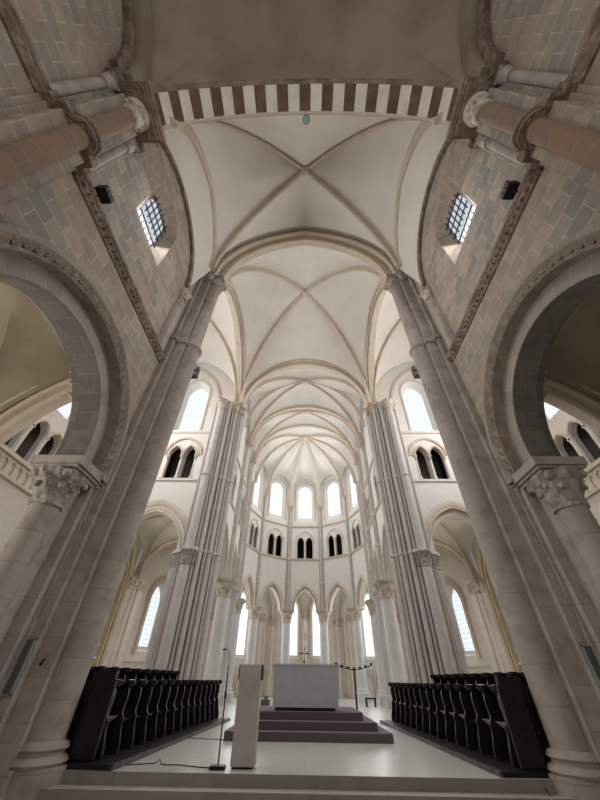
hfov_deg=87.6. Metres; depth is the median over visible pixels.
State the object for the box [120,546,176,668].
wall
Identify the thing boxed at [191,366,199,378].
floodlight
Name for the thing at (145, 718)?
choir stalls
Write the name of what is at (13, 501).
wall
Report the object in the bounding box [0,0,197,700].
wall
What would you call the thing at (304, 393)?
ceiling
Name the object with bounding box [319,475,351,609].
wall
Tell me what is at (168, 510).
arch
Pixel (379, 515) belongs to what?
wall
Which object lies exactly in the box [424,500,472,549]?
arch
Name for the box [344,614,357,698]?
column
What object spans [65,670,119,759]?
end panel
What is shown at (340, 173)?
ceiling
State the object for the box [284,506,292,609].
shafts
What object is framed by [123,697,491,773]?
floor
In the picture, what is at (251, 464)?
shafts
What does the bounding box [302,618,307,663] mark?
column
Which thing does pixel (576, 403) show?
arch
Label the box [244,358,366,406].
arch
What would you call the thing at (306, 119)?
spot lamp
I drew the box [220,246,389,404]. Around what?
ceiling
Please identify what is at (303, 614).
cluster
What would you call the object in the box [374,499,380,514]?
string course
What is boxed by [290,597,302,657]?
window
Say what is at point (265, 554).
string course
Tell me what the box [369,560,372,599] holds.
arch
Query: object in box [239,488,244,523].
triforium
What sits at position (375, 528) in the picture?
shafts
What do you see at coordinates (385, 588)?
round column
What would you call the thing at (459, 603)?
window
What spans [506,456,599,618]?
column
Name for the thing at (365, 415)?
window
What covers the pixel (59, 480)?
column
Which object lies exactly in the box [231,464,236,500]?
triforium
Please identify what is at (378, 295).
arch
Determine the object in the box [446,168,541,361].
string course
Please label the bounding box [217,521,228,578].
arch
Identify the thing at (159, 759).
cable
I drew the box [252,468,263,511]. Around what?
window
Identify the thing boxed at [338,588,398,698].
wall
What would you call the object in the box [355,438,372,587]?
wall
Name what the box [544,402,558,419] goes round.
window
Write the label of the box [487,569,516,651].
window
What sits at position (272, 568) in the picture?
wall
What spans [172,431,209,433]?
string course
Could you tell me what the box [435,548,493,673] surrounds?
wall
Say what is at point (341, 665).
candelabrum
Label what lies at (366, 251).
arch
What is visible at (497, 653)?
cluster
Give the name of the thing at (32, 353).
ceiling
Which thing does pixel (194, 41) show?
ceiling
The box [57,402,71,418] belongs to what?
window
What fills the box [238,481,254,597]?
shafts
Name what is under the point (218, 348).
ceiling
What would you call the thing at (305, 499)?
window
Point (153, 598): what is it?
window
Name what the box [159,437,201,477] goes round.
triforium
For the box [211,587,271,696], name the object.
wall
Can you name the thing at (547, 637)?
pier
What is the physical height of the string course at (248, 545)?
0.165 m
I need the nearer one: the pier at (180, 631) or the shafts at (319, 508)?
the pier at (180, 631)
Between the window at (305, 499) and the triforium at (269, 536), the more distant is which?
the window at (305, 499)
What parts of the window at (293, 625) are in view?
glass pane, moulding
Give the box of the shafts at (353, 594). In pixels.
[342,495,355,606]
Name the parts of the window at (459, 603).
moulding, glass pane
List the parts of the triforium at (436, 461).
arch moulding, arch moulding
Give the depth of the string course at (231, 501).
23.30 m
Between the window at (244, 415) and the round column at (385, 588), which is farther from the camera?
the window at (244, 415)
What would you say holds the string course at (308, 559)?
attached to the wall at (302, 571)
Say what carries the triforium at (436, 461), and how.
attached to the wall at (430, 494)
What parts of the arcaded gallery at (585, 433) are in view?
arch moulding, arch moulding, parapet rail, parapet rail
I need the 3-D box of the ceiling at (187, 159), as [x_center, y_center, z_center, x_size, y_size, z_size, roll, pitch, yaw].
[-4.897,-8.908,14.303,1.150,5.250,6.300,0,-42,1]
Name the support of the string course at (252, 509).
attached to the wall at (251, 558)
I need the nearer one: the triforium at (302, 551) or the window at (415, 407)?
the window at (415, 407)
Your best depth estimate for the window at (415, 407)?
24.93 m
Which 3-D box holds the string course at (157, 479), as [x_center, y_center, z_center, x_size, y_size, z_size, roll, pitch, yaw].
[-9.623,5.219,20.527,6.100,0.150,0.130,0,-42,1]
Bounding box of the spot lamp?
[303,115,309,123]
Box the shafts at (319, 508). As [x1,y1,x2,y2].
[317,506,325,609]
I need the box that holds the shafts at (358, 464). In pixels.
[356,462,376,590]
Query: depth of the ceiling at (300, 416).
32.48 m
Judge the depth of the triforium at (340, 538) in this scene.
34.28 m
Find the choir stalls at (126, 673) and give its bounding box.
[86,666,179,680]
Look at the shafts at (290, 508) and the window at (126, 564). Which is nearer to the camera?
the window at (126, 564)
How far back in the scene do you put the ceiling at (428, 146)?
14.81 m
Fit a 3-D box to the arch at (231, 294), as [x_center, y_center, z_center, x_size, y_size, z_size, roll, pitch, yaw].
[-4.917,-4.696,22.715,0.860,5.500,10.209,0,-42,1]
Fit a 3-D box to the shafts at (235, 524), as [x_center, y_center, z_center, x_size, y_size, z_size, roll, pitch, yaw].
[-4.902,8.334,25.106,0.470,11.020,0.715,0,-42,1]
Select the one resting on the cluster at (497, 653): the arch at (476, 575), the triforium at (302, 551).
the arch at (476, 575)
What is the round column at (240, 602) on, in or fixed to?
on the floor
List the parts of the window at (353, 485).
glass pane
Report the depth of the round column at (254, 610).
27.43 m
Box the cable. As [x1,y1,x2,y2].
[126,759,208,767]
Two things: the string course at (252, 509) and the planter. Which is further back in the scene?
the string course at (252, 509)
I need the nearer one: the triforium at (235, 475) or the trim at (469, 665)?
the trim at (469, 665)
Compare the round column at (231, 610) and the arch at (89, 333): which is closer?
the arch at (89, 333)
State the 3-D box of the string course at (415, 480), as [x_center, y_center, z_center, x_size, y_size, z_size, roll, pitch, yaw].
[10.274,5.219,20.209,6.100,0.150,0.130,0,-42,1]
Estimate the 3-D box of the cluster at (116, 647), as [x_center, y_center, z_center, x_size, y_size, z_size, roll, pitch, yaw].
[-11.064,14.732,19.472,1.193,6.300,2.157,0,-42,1]
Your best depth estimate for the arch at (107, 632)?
19.35 m
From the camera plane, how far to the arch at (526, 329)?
8.45 m
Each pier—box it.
[0,67,165,208]
[0,271,226,799]
[143,398,246,679]
[363,398,469,683]
[384,270,599,799]
[446,60,599,192]
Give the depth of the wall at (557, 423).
15.49 m
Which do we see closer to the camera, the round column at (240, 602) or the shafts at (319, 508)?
the round column at (240, 602)
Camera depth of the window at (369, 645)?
32.78 m
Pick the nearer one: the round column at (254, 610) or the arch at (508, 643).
the arch at (508, 643)
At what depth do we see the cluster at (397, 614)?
29.32 m
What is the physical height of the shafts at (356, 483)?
10.770 m
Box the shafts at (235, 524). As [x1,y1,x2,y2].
[226,444,249,578]
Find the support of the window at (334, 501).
in the wall at (335, 569)
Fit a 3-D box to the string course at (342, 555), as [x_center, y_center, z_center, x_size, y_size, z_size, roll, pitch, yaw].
[3.696,16.372,32.628,3.554,0.165,0.140,-26,-48,27]
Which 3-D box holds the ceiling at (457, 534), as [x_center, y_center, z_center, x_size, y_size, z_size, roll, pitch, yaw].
[0.438,15.220,27.399,23.482,4.026,23.014,0,-42,1]
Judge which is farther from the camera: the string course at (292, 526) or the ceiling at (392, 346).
the string course at (292, 526)
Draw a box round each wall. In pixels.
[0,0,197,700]
[0,409,69,551]
[91,532,141,665]
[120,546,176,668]
[148,362,234,542]
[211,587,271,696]
[220,373,389,401]
[221,398,251,578]
[237,439,254,586]
[242,463,266,605]
[258,475,290,610]
[275,591,335,663]
[290,479,319,606]
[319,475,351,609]
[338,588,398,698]
[343,465,367,605]
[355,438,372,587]
[358,399,388,579]
[376,361,463,544]
[413,0,599,664]
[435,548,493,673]
[546,409,599,524]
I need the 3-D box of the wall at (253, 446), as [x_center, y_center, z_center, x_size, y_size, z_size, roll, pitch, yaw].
[-5.479,9.061,31.001,0.750,17.750,3.612,3,-42,-3]
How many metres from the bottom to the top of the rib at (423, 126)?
5.005 m
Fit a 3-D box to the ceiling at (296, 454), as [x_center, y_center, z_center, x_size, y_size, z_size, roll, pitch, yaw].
[0.572,7.574,35.789,11.043,5.816,8.897,0,-42,1]
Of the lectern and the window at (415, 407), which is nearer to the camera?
the lectern
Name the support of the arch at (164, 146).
attached to the wall at (57, 212)
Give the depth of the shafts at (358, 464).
26.68 m
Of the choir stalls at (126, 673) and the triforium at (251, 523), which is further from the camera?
the triforium at (251, 523)
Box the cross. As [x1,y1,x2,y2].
[299,647,308,663]
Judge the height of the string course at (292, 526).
0.165 m
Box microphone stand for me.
[209,648,229,770]
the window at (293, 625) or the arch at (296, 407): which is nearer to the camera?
the arch at (296, 407)
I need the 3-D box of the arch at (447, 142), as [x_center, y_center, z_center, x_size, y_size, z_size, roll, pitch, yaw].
[5.691,-8.159,13.154,0.200,2.892,5.720,0,-42,1]
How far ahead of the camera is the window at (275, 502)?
37.15 m
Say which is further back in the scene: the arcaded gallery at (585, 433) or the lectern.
the arcaded gallery at (585, 433)
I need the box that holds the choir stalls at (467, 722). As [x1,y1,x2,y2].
[380,682,550,777]
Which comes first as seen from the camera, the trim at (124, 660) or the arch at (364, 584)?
the trim at (124, 660)
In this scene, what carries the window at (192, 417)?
in the wall at (180, 493)
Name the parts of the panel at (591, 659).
panel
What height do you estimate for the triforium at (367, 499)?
3.028 m
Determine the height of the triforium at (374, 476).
3.028 m
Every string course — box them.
[0,0,49,91]
[72,172,165,362]
[156,478,197,480]
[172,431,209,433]
[230,497,236,513]
[237,455,242,473]
[247,543,259,553]
[251,508,262,519]
[262,553,287,559]
[265,519,288,526]
[290,558,318,560]
[292,526,318,527]
[322,520,344,526]
[322,553,347,559]
[347,508,358,519]
[350,544,363,553]
[368,457,373,474]
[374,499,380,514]
[401,431,439,433]
[413,479,456,481]
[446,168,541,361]
[567,4,599,83]
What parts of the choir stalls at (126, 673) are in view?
shoulder knob, shoulder knob, shoulder knob, rail, shoulder knob, shoulder knob, shoulder knob, shoulder knob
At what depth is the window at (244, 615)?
32.98 m
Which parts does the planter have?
pot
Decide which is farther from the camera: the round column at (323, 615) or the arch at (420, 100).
the round column at (323, 615)
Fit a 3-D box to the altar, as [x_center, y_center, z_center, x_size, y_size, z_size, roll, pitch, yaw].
[0.190,9.449,10.310,2.170,1.095,1.290,0,-42,1]
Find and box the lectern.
[230,664,263,768]
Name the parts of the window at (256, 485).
glass pane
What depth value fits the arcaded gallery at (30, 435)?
14.92 m
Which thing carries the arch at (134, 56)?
attached to the wall at (57, 212)
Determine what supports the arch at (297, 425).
attached to the ceiling at (300, 416)
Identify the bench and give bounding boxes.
[365,698,376,706]
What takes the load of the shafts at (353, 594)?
on the round column at (355, 611)
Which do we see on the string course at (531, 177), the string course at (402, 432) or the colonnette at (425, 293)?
the colonnette at (425, 293)
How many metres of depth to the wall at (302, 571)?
34.16 m
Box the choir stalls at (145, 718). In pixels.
[63,679,229,770]
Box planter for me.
[261,695,269,705]
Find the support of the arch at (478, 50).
attached to the wall at (558, 207)
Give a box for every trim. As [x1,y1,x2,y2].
[122,659,144,662]
[467,664,491,666]
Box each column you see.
[0,455,107,648]
[204,578,237,705]
[218,589,240,705]
[225,598,245,702]
[245,605,263,663]
[279,610,294,663]
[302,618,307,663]
[316,610,330,663]
[346,606,372,702]
[364,599,385,704]
[370,591,391,708]
[372,580,406,701]
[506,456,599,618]
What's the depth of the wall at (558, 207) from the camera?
8.79 m
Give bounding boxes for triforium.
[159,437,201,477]
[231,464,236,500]
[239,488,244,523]
[248,518,258,548]
[266,528,283,556]
[295,531,314,557]
[326,528,343,556]
[351,519,361,549]
[366,488,370,522]
[373,464,379,502]
[409,437,452,478]
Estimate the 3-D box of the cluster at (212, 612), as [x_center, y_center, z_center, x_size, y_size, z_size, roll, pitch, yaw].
[-8.996,23.799,29.562,0.917,6.300,1.093,0,-42,1]
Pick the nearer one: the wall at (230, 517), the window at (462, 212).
the window at (462, 212)
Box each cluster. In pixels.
[101,576,149,667]
[200,611,214,679]
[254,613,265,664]
[262,618,277,696]
[299,611,310,663]
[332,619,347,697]
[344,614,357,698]
[396,613,410,682]
[463,579,512,672]
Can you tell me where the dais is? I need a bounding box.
[223,705,393,743]
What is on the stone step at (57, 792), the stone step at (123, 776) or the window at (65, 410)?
the stone step at (123, 776)
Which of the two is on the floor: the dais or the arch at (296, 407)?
the dais
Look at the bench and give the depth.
20.38 m
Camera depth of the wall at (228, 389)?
25.79 m
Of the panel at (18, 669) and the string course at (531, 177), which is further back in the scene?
the string course at (531, 177)
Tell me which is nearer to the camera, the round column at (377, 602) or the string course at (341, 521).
the round column at (377, 602)
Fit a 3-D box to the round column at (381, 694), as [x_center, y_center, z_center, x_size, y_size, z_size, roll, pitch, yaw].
[6.137,19.221,24.172,1.368,6.250,1.368,0,-42,1]
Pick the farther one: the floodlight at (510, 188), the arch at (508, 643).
the arch at (508, 643)
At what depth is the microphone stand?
5.98 m
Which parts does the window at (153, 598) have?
glass pane, moulding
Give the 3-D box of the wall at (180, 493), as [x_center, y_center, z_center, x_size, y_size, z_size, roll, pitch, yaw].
[-8.906,4.559,21.570,7.900,24.300,0.600,0,-42,1]
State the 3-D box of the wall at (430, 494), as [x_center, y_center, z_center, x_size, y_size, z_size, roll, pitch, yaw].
[9.591,4.559,21.274,7.900,24.300,0.600,0,-42,1]
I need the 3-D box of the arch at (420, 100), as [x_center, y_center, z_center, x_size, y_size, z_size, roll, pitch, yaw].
[0.174,-10.398,10.909,10.973,4.390,1.038,0,-42,1]
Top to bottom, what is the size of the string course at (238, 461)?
0.165 m
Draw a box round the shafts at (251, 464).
[234,461,253,588]
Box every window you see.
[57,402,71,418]
[98,564,126,646]
[131,575,166,653]
[137,195,166,247]
[178,379,211,429]
[236,586,247,654]
[238,415,244,453]
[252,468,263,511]
[267,478,286,520]
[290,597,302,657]
[294,483,315,521]
[307,597,319,657]
[323,479,342,520]
[346,469,358,512]
[362,587,374,655]
[365,415,372,453]
[399,379,432,429]
[445,192,474,244]
[445,577,481,657]
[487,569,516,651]
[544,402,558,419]
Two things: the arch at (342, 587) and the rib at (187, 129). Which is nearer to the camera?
the rib at (187, 129)
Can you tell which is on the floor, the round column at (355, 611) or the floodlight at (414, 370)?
the round column at (355, 611)
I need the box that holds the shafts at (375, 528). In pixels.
[360,444,384,579]
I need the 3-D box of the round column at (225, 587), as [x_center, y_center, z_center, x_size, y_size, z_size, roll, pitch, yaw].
[-5.111,14.751,19.360,1.454,6.250,1.454,0,-42,1]
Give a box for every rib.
[171,125,216,269]
[200,367,219,398]
[245,381,302,426]
[307,381,365,426]
[390,365,415,398]
[394,121,441,269]
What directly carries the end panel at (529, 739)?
on the choir stalls at (467, 722)
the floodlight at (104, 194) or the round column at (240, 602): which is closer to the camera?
the floodlight at (104, 194)
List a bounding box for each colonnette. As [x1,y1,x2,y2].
[158,288,191,349]
[419,287,453,348]
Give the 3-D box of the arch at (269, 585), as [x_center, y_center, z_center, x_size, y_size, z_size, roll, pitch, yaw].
[-2.885,19.095,30.665,2.993,2.370,0.765,26,-47,-25]
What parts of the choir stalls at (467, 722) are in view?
shoulder knob, shoulder knob, shoulder knob, shoulder knob, shoulder knob, rail, shoulder knob, shoulder knob, shoulder knob, shoulder knob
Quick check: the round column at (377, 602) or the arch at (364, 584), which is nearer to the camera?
the round column at (377, 602)
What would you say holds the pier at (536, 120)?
on the floor
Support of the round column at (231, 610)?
on the floor
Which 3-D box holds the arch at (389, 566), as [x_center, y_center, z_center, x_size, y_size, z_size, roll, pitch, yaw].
[6.049,9.476,20.383,0.765,3.170,4.490,0,-42,1]
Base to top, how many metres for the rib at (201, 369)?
4.960 m
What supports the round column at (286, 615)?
on the floor
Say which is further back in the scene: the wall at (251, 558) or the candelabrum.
the wall at (251, 558)
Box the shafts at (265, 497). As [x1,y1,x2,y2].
[254,495,267,605]
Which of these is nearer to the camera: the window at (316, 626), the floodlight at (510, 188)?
the floodlight at (510, 188)
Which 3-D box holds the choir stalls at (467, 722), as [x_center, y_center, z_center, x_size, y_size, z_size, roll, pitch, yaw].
[4.089,9.439,9.513,1.370,1.220,9.600,2,-42,-1]
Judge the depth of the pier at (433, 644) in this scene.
16.54 m
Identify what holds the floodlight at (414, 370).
attached to the pier at (547, 637)
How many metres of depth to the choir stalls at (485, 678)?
9.28 m
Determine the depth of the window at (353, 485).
34.85 m
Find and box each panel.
[1,638,37,695]
[494,676,550,768]
[580,645,599,687]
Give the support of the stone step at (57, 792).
on the floor
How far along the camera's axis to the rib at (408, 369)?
26.31 m
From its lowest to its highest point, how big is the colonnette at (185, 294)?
3.870 m
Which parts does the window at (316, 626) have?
moulding, glass pane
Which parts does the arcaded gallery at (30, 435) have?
parapet rail, parapet rail, arch moulding, arch moulding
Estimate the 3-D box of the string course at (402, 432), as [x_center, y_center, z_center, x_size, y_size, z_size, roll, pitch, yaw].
[10.315,2.388,22.744,6.100,0.150,0.130,0,-42,1]
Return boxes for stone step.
[36,785,576,799]
[59,767,556,793]
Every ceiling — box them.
[0,282,70,411]
[137,515,475,618]
[148,0,464,86]
[163,128,212,285]
[169,112,442,270]
[197,291,237,404]
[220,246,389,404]
[244,369,365,445]
[250,409,359,462]
[254,427,356,505]
[372,290,414,404]
[398,124,448,284]
[545,287,599,400]
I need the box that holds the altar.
[272,664,338,711]
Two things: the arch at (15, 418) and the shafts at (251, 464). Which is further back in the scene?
the shafts at (251, 464)
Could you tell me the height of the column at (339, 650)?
6.300 m
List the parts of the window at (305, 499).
glass pane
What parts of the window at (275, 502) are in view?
glass pane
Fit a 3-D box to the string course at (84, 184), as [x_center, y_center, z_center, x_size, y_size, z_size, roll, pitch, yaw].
[-5.351,-3.604,9.672,0.290,0.300,6.230,0,-42,1]
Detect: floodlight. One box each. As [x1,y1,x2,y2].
[94,185,113,203]
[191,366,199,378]
[411,366,419,378]
[499,180,519,199]
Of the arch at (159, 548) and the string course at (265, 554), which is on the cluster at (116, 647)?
the arch at (159, 548)
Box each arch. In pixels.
[0,223,131,479]
[0,371,71,445]
[92,538,135,665]
[108,0,152,80]
[132,538,178,576]
[142,499,187,547]
[152,78,459,129]
[159,142,193,287]
[214,225,396,284]
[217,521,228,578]
[223,280,245,407]
[230,543,236,588]
[241,573,254,605]
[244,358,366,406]
[246,405,363,443]
[250,424,359,462]
[258,580,284,610]
[290,583,319,609]
[325,581,351,610]
[356,574,369,606]
[364,279,387,407]
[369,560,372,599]
[374,544,379,590]
[382,521,393,579]
[417,138,452,286]
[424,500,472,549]
[433,540,480,579]
[460,0,505,75]
[477,541,522,671]
[482,223,599,480]
[543,370,599,432]
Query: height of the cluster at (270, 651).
6.300 m
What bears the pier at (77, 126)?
on the floor
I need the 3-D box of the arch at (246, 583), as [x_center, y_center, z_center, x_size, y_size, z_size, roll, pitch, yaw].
[-5.004,17.180,28.561,0.765,2.370,2.993,-12,-43,14]
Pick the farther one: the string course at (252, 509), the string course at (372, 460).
the string course at (252, 509)
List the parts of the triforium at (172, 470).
arch moulding, arch moulding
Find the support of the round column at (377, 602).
on the floor
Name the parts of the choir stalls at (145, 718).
shoulder knob, shoulder knob, shoulder knob, rail, shoulder knob, shoulder knob, shoulder knob, shoulder knob, shoulder knob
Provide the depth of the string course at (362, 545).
30.51 m
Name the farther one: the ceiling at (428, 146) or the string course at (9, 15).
the ceiling at (428, 146)
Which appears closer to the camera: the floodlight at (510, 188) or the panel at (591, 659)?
the panel at (591, 659)
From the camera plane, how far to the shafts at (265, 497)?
31.96 m
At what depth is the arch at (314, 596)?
31.32 m
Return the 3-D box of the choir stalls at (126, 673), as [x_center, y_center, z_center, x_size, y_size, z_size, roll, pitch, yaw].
[-4.965,8.529,8.822,0.860,1.460,6.150,-2,-42,3]
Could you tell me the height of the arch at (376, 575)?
2.920 m
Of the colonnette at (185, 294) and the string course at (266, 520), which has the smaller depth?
the colonnette at (185, 294)
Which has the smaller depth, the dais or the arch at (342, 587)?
the dais
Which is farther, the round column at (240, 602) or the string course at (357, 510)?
the string course at (357, 510)
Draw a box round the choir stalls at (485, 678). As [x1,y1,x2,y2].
[430,671,528,686]
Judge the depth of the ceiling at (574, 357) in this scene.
10.96 m
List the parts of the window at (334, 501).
glass pane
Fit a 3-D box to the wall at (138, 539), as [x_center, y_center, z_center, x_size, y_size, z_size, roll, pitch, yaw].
[-12.001,11.511,18.814,0.600,10.200,5.300,0,-42,1]
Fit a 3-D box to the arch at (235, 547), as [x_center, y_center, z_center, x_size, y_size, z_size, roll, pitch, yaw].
[-5.346,12.355,23.592,0.765,2.920,2.580,0,-42,1]
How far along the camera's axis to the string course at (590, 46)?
6.02 m
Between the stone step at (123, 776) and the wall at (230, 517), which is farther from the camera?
the wall at (230, 517)
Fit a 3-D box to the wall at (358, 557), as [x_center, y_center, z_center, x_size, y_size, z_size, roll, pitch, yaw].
[5.908,11.448,33.483,0.360,17.750,3.554,12,-43,-12]
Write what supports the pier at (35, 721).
on the floor
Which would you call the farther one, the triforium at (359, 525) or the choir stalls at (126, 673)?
the triforium at (359, 525)
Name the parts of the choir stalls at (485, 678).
shoulder knob, shoulder knob, shoulder knob, rail, shoulder knob, shoulder knob, shoulder knob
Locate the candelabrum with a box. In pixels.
[335,655,372,709]
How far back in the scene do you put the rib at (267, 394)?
28.64 m
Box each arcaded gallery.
[0,419,62,496]
[553,419,599,498]
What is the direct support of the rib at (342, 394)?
attached to the ceiling at (304, 393)
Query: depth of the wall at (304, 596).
33.96 m
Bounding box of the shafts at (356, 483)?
[355,482,371,599]
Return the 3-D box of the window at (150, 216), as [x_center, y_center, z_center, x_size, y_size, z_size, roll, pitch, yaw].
[-5.746,-6.973,12.220,0.158,2.170,1.360,0,-42,1]

